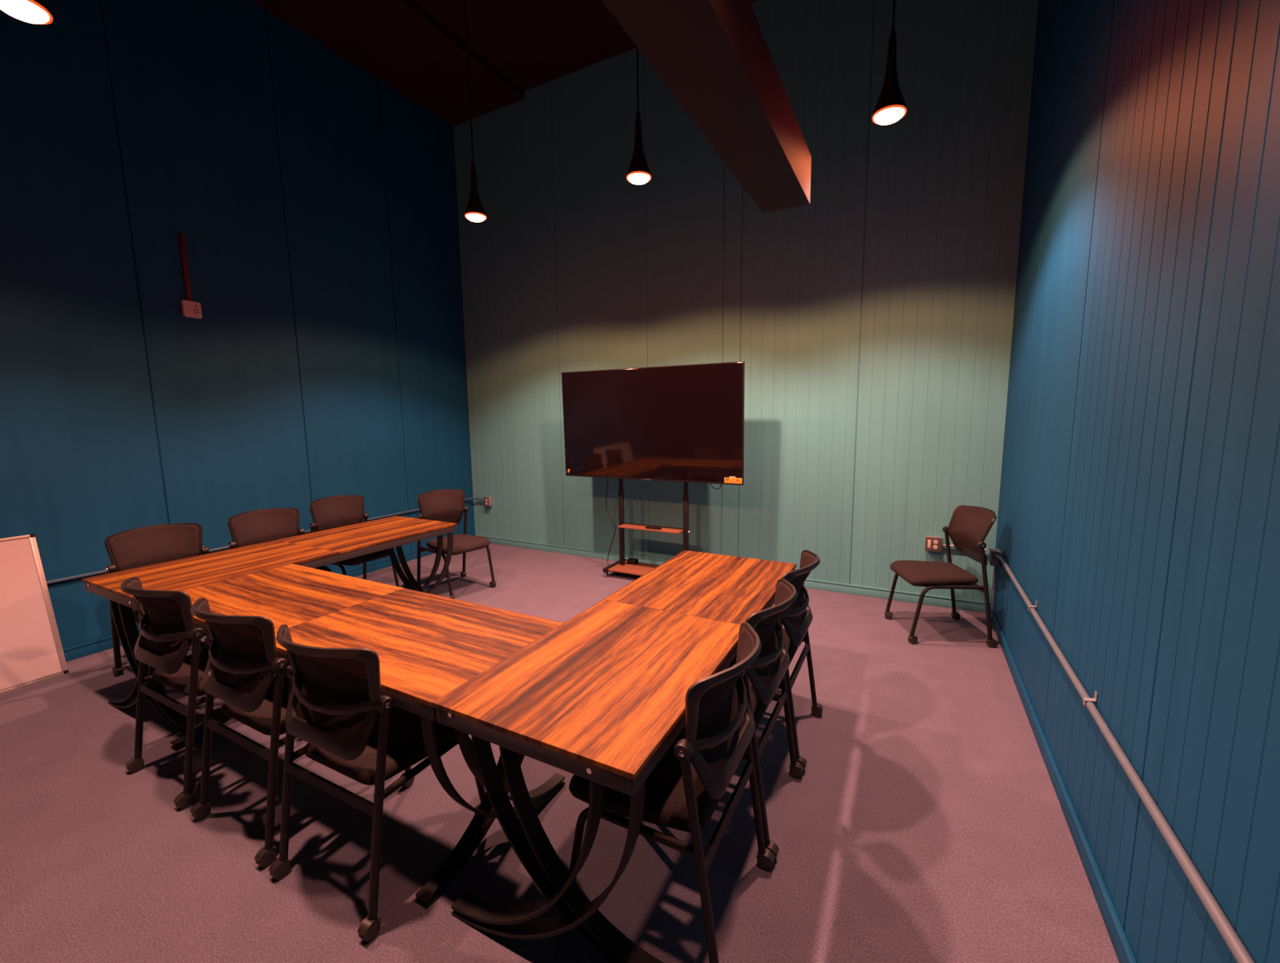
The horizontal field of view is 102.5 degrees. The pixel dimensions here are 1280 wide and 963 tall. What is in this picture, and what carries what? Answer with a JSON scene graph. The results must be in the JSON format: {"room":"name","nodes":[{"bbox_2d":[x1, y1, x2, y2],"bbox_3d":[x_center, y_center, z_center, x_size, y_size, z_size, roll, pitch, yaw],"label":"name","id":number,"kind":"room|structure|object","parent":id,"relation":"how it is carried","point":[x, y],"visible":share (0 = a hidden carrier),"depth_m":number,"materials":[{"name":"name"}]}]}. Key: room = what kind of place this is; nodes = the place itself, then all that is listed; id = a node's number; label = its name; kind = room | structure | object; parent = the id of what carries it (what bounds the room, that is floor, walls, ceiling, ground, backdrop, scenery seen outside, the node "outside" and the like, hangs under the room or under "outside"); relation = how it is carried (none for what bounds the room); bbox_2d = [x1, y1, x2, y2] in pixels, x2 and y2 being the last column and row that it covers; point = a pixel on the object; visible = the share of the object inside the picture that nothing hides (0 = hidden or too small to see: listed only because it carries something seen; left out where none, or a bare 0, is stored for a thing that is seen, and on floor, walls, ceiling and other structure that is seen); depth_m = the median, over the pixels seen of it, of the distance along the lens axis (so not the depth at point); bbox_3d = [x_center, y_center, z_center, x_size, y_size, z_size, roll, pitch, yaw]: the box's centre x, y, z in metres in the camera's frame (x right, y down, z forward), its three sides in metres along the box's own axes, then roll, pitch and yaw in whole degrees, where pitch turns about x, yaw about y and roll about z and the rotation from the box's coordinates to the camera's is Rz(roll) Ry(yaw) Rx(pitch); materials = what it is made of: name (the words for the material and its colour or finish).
{"room":"conference room","nodes":[
{"label":"conference room","id":0,"kind":"room"},
{"bbox_2d":[0,0,475,649],"bbox_3d":[-4.033,-1.325,2.982,0.100,5.160,7.777,3,8,28],"label":"wall","id":1,"kind":"structure","parent":0,"point":[313,202],"depth_m":4.04,"materials":[{"name":"teal paint"}]},
{"bbox_2d":[178,233,192,301],"bbox_3d":[-3.463,-1.630,3.913,0.014,0.486,0.032,3,8,28],"label":"cable raceway","id":2,"kind":"object","parent":1,"relation":"attached to","point":[181,237],"visible":1,"depth_m":3.91,"materials":[{"name":"red plastic"}]},
{"bbox_2d":[180,299,202,319],"bbox_3d":[-3.451,-1.326,3.954,0.028,0.124,0.116,3,8,28],"label":"wall sensor","id":3,"kind":"object","parent":1,"relation":"attached to","point":[193,309],"visible":1,"depth_m":3.94,"materials":[{"name":"grey plastic"}]},
{"bbox_2d":[46,497,484,584],"bbox_3d":[-3.856,0.687,3.159,0.248,0.090,7.738,3,8,28],"label":"conduit","id":4,"kind":"object","parent":1,"relation":"attached to","point":[91,574],"visible":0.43,"depth_m":4.13,"materials":[{"name":"silver metal"}]},
{"bbox_2d":[62,534,475,662],"bbox_3d":[-3.952,1.193,3.279,0.018,0.087,7.777,3,8,28],"label":"baseboard","id":5,"kind":"structure","parent":1,"relation":"attached to","point":[104,644],"depth_m":3.63,"materials":[{"name":"teal paint"}]},
{"bbox_2d":[250,0,757,126],"bbox_3d":[-1.547,-3.718,1.336,5.789,0.250,7.977,3,8,28],"label":"ceiling","id":6,"kind":"structure","parent":0,"point":[417,48],"depth_m":4.75,"materials":[{"name":"paint"}]},
{"bbox_2d":[0,0,53,24],"bbox_3d":[-2.414,-2.763,1.871,0.171,1.922,0.171,3,8,28],"label":"pendant lamp","id":7,"kind":"object","parent":6,"relation":"hanging from","point":[33,11],"visible":1,"depth_m":1.99,"materials":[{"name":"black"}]},
{"bbox_2d":[464,0,486,222],"bbox_3d":[-1.330,-3.050,4.005,0.171,1.922,0.171,3,8,28],"label":"pendant lamp","id":8,"kind":"object","parent":6,"relation":"hanging from","point":[474,211],"visible":1,"depth_m":4.06,"materials":[{"name":"black metal"}]},
{"bbox_2d":[626,46,651,184],"bbox_3d":[-0.019,-2.982,3.361,0.171,1.922,0.171,3,8,28],"label":"pendant lamp","id":9,"kind":"object","parent":6,"relation":"hanging from","point":[638,172],"visible":1,"depth_m":3.42,"materials":[{"name":"black metal"}]},
{"bbox_2d":[871,0,906,124],"bbox_3d":[1.338,-2.908,2.661,0.171,1.922,0.171,3,8,28],"label":"pendant lamp","id":10,"kind":"object","parent":6,"relation":"hanging from","point":[891,107],"visible":1,"depth_m":2.73,"materials":[{"name":"black metal"}]},
{"bbox_2d":[0,543,1119,962],"bbox_3d":[-1.488,1.424,1.998,5.789,0.100,7.977,3,8,28],"label":"floor","id":11,"kind":"structure","parent":0,"point":[924,821],"depth_m":1.95,"materials":[{"name":"carpet"}]},
{"bbox_2d":[0,533,68,693],"bbox_3d":[-4.095,0.864,2.724,0.244,0.896,1.324,3,8,28],"label":"whiteboard","id":12,"kind":"object","parent":11,"relation":"on","point":[31,649],"visible":1,"depth_m":3.20,"materials":[{"name":"plastic"}]},
{"bbox_2d":[104,523,208,691],"bbox_3d":[-2.979,0.761,3.297,0.574,0.918,0.522,3,8,28],"label":"chair","id":13,"kind":"object","parent":11,"relation":"on","point":[144,546],"visible":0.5,"depth_m":3.32,"materials":[{"name":"black fabric"}]},
{"bbox_2d":[120,577,288,809],"bbox_3d":[-1.999,0.862,2.424,0.522,0.918,0.574,3,8,28],"label":"chair","id":14,"kind":"object","parent":11,"relation":"on","point":[168,631],"visible":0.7,"depth_m":2.17,"materials":[{"name":"grey plastic"}]},
{"bbox_2d":[190,598,297,867],"bbox_3d":[-1.453,0.892,2.142,0.522,0.918,0.574,3,8,28],"label":"chair","id":15,"kind":"object","parent":11,"relation":"on","point":[240,672],"visible":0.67,"depth_m":1.90,"materials":[{"name":"grey plastic"}]},
{"bbox_2d":[81,515,457,734],"bbox_3d":[-2.271,0.807,3.543,0.753,0.746,1.953,3,8,28],"label":"conference table","id":16,"kind":"object","parent":11,"relation":"on","point":[323,548],"visible":0.67,"depth_m":3.19,"materials":[{"name":"laminate"}]},
{"bbox_2d":[227,507,331,572],"bbox_3d":[-2.682,0.686,3.855,0.574,0.918,0.522,3,8,28],"label":"chair","id":17,"kind":"object","parent":11,"relation":"on","point":[260,526],"visible":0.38,"depth_m":3.92,"materials":[{"name":"brown fabric"}]},
{"bbox_2d":[309,495,399,586],"bbox_3d":[-2.508,0.602,4.491,0.574,0.918,0.522,3,8,28],"label":"chair","id":18,"kind":"object","parent":11,"relation":"on","point":[329,513],"visible":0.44,"depth_m":4.52,"materials":[{"name":"black fabric"}]},
{"bbox_2d":[170,564,564,909],"bbox_3d":[-1.349,0.949,2.357,1.999,0.745,0.683,3,8,28],"label":"conference table","id":19,"kind":"object","parent":11,"relation":"on","point":[427,646],"visible":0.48,"depth_m":2.09,"materials":[{"name":"laminate"}]},
{"bbox_2d":[268,624,485,942],"bbox_3d":[-0.942,0.920,1.874,0.522,0.918,0.574,3,8,27],"label":"chair","id":20,"kind":"object","parent":11,"relation":"on","point":[336,705],"visible":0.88,"depth_m":1.66,"materials":[{"name":"plastic"}]},
{"bbox_2d":[417,488,496,599],"bbox_3d":[-1.732,0.555,4.788,0.574,0.918,0.522,5,9,37],"label":"chair","id":21,"kind":"object","parent":11,"relation":"on","point":[447,505],"visible":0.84,"depth_m":4.82,"materials":[{"name":"black fabric"}]},
{"bbox_2d":[432,550,796,962],"bbox_3d":[0.138,0.939,2.282,0.701,0.751,1.942,3,8,28],"label":"conference table","id":22,"kind":"object","parent":11,"relation":"on","point":[599,698],"visible":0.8,"depth_m":1.62,"materials":[{"name":"laminate"}]},
{"bbox_2d":[602,478,690,577],"bbox_3d":[0.114,0.089,4.977,0.910,1.749,0.400,3,8,28],"label":"stand","id":23,"kind":"object","parent":11,"relation":"on","point":[621,566],"visible":0.56,"depth_m":5.09,"materials":[{"name":"black metal"}]},
{"bbox_2d":[626,558,638,564],"bbox_3d":[-0.074,0.822,5.290,0.100,0.048,0.070,3,8,28],"label":"power adapter","id":24,"kind":"object","parent":23,"relation":"on","point":[630,561],"visible":1,"depth_m":5.27,"materials":[{"name":"black plastic"}]},
{"bbox_2d":[608,560,659,576],"bbox_3d":[0.123,0.880,5.079,0.810,0.016,0.360,3,8,28],"label":"shelf","id":25,"kind":"object","parent":23,"relation":"attached to","point":[641,569],"depth_m":5.13,"materials":[{"name":"brown wood"}]},
{"bbox_2d":[617,524,683,533],"bbox_3d":[0.101,0.459,4.992,0.654,0.014,0.127,3,8,28],"label":"shelf","id":26,"kind":"object","parent":23,"relation":"attached to","point":[636,526],"depth_m":4.97,"materials":[{"name":"brown wood"}]},
{"bbox_2d":[561,361,744,485],"bbox_3d":[0.059,-0.535,4.824,1.874,1.050,0.050,3,10,28],"label":"television","id":27,"kind":"object","parent":23,"relation":"attached to","point":[682,423],"visible":1,"depth_m":4.74,"materials":[{"name":"black"}]},
{"bbox_2d":[605,478,615,565],"bbox_3d":[-0.220,0.388,5.346,0.345,1.073,0.136,-6,9,-34],"label":"cable","id":28,"kind":"object","parent":27,"relation":"hanging from","point":[607,478],"visible":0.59,"depth_m":5.31,"materials":[{"name":"black plastic"}]},
{"bbox_2d":[725,478,739,481],"bbox_3d":[0.808,-0.013,4.479,0.128,0.026,0.001,3,10,28],"label":"print","id":29,"kind":"object","parent":27,"relation":"attached to","point":[726,479],"depth_m":4.48},
{"bbox_2d":[645,526,662,529],"bbox_3d":[0.130,0.448,4.948,0.160,0.018,0.040,3,8,28],"label":"remote control","id":30,"kind":"object","parent":23,"relation":"on","point":[646,527],"visible":1,"depth_m":4.93,"materials":[{"name":"black plastic"}]},
{"bbox_2d":[568,622,774,962],"bbox_3d":[0.102,0.934,1.678,0.574,0.918,0.522,3,8,28],"label":"chair","id":31,"kind":"object","parent":11,"relation":"on","point":[683,791],"visible":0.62,"depth_m":1.49,"materials":[{"name":"grey plastic"}]},
{"bbox_2d":[726,578,804,862],"bbox_3d":[0.350,0.872,2.133,0.574,0.918,0.522,3,8,28],"label":"chair","id":32,"kind":"object","parent":11,"relation":"on","point":[762,678],"visible":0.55,"depth_m":1.94,"materials":[{"name":"grey plastic"}]},
{"bbox_2d":[729,550,822,771],"bbox_3d":[0.601,0.810,2.594,0.574,0.918,0.522,3,8,28],"label":"chair","id":33,"kind":"object","parent":11,"relation":"on","point":[796,620],"visible":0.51,"depth_m":2.41,"materials":[{"name":"grey plastic"}]},
{"bbox_2d":[884,505,997,648],"bbox_3d":[2.179,0.647,3.718,0.593,0.918,0.520,0,7,5],"label":"chair","id":34,"kind":"object","parent":11,"relation":"on","point":[969,526],"visible":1,"depth_m":3.63,"materials":[{"name":"fabric"}]},
{"bbox_2d":[453,0,1038,603],"bbox_3d":[0.318,-1.649,5.111,5.789,5.160,0.108,3,8,28],"label":"wall","id":35,"kind":"structure","parent":0,"point":[869,321],"depth_m":4.58,"materials":[{"name":"green paint"}]},
{"bbox_2d":[484,497,492,506],"bbox_3d":[-1.913,0.254,6.465,0.080,0.114,0.066,3,8,28],"label":"wall outlet","id":36,"kind":"object","parent":35,"relation":"attached to","point":[487,500],"visible":1,"depth_m":6.44,"materials":[{"name":"metal"}]},
{"bbox_2d":[475,534,986,613],"bbox_3d":[0.321,0.873,5.386,5.565,0.087,0.018,3,8,28],"label":"baseboard","id":37,"kind":"structure","parent":35,"relation":"attached to","point":[931,600],"depth_m":4.63,"materials":[{"name":"green paint"}]},
{"bbox_2d":[924,535,942,551],"bbox_3d":[2.402,0.509,4.202,0.120,0.114,0.066,3,8,28],"label":"wall outlet","id":38,"kind":"object","parent":35,"relation":"attached to","point":[934,544],"visible":1,"depth_m":4.18,"materials":[{"name":"metal"}]},
{"bbox_2d":[942,543,986,551],"bbox_3d":[2.588,0.529,4.102,0.303,0.029,0.037,3,8,28],"label":"conduit","id":39,"kind":"object","parent":35,"relation":"attached to","point":[943,544],"visible":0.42,"depth_m":4.14,"materials":[{"name":"metal"}]},
{"bbox_2d":[991,0,1279,962],"bbox_3d":[0.998,-1.044,0.342,0.100,5.160,7.777,3,8,28],"label":"wall","id":40,"kind":"structure","parent":0,"point":[1139,505],"depth_m":1.46,"materials":[{"name":"teal paint"}]},
{"bbox_2d":[991,566,997,611],"bbox_3d":[2.672,0.800,3.871,0.021,0.364,0.021,3,8,28],"label":"conduit","id":41,"kind":"object","parent":40,"relation":"attached to","point":[995,574],"visible":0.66,"depth_m":3.86,"materials":[{"name":"metal"}]},
{"bbox_2d":[988,547,1001,566],"bbox_3d":[2.644,0.566,3.831,0.068,0.108,0.120,3,8,28],"label":"junction box","id":42,"kind":"object","parent":40,"relation":"attached to","point":[993,561],"visible":0.98,"depth_m":3.79,"materials":[{"name":"paint"}]},
{"bbox_2d":[989,603,1137,962],"bbox_3d":[0.974,1.469,0.693,0.018,0.087,7.777,3,8,28],"label":"baseboard","id":43,"kind":"structure","parent":40,"relation":"attached to","point":[1122,949],"depth_m":1.92,"materials":[{"name":"teal paint"}]},
{"bbox_2d":[994,554,1254,962],"bbox_3d":[0.891,0.965,0.507,0.041,0.090,7.452,3,8,28],"label":"conduit","id":44,"kind":"object","parent":40,"relation":"attached to","point":[1228,933],"visible":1,"depth_m":1.32,"materials":[{"name":"metal"}]},
{"bbox_3d":[-3.356,-0.719,-1.790,5.789,5.160,0.100,3,8,28],"label":"wall","id":45,"kind":"structure","parent":0,"visible":0},
{"bbox_2d":[601,0,811,213],"bbox_3d":[-0.606,-1.250,0.154,0.255,0.239,6.000,3,8,28],"label":"beam","id":46,"kind":"structure","parent":45,"relation":"attached to","point":[714,56],"depth_m":1.79,"materials":[{"name":"paint"}]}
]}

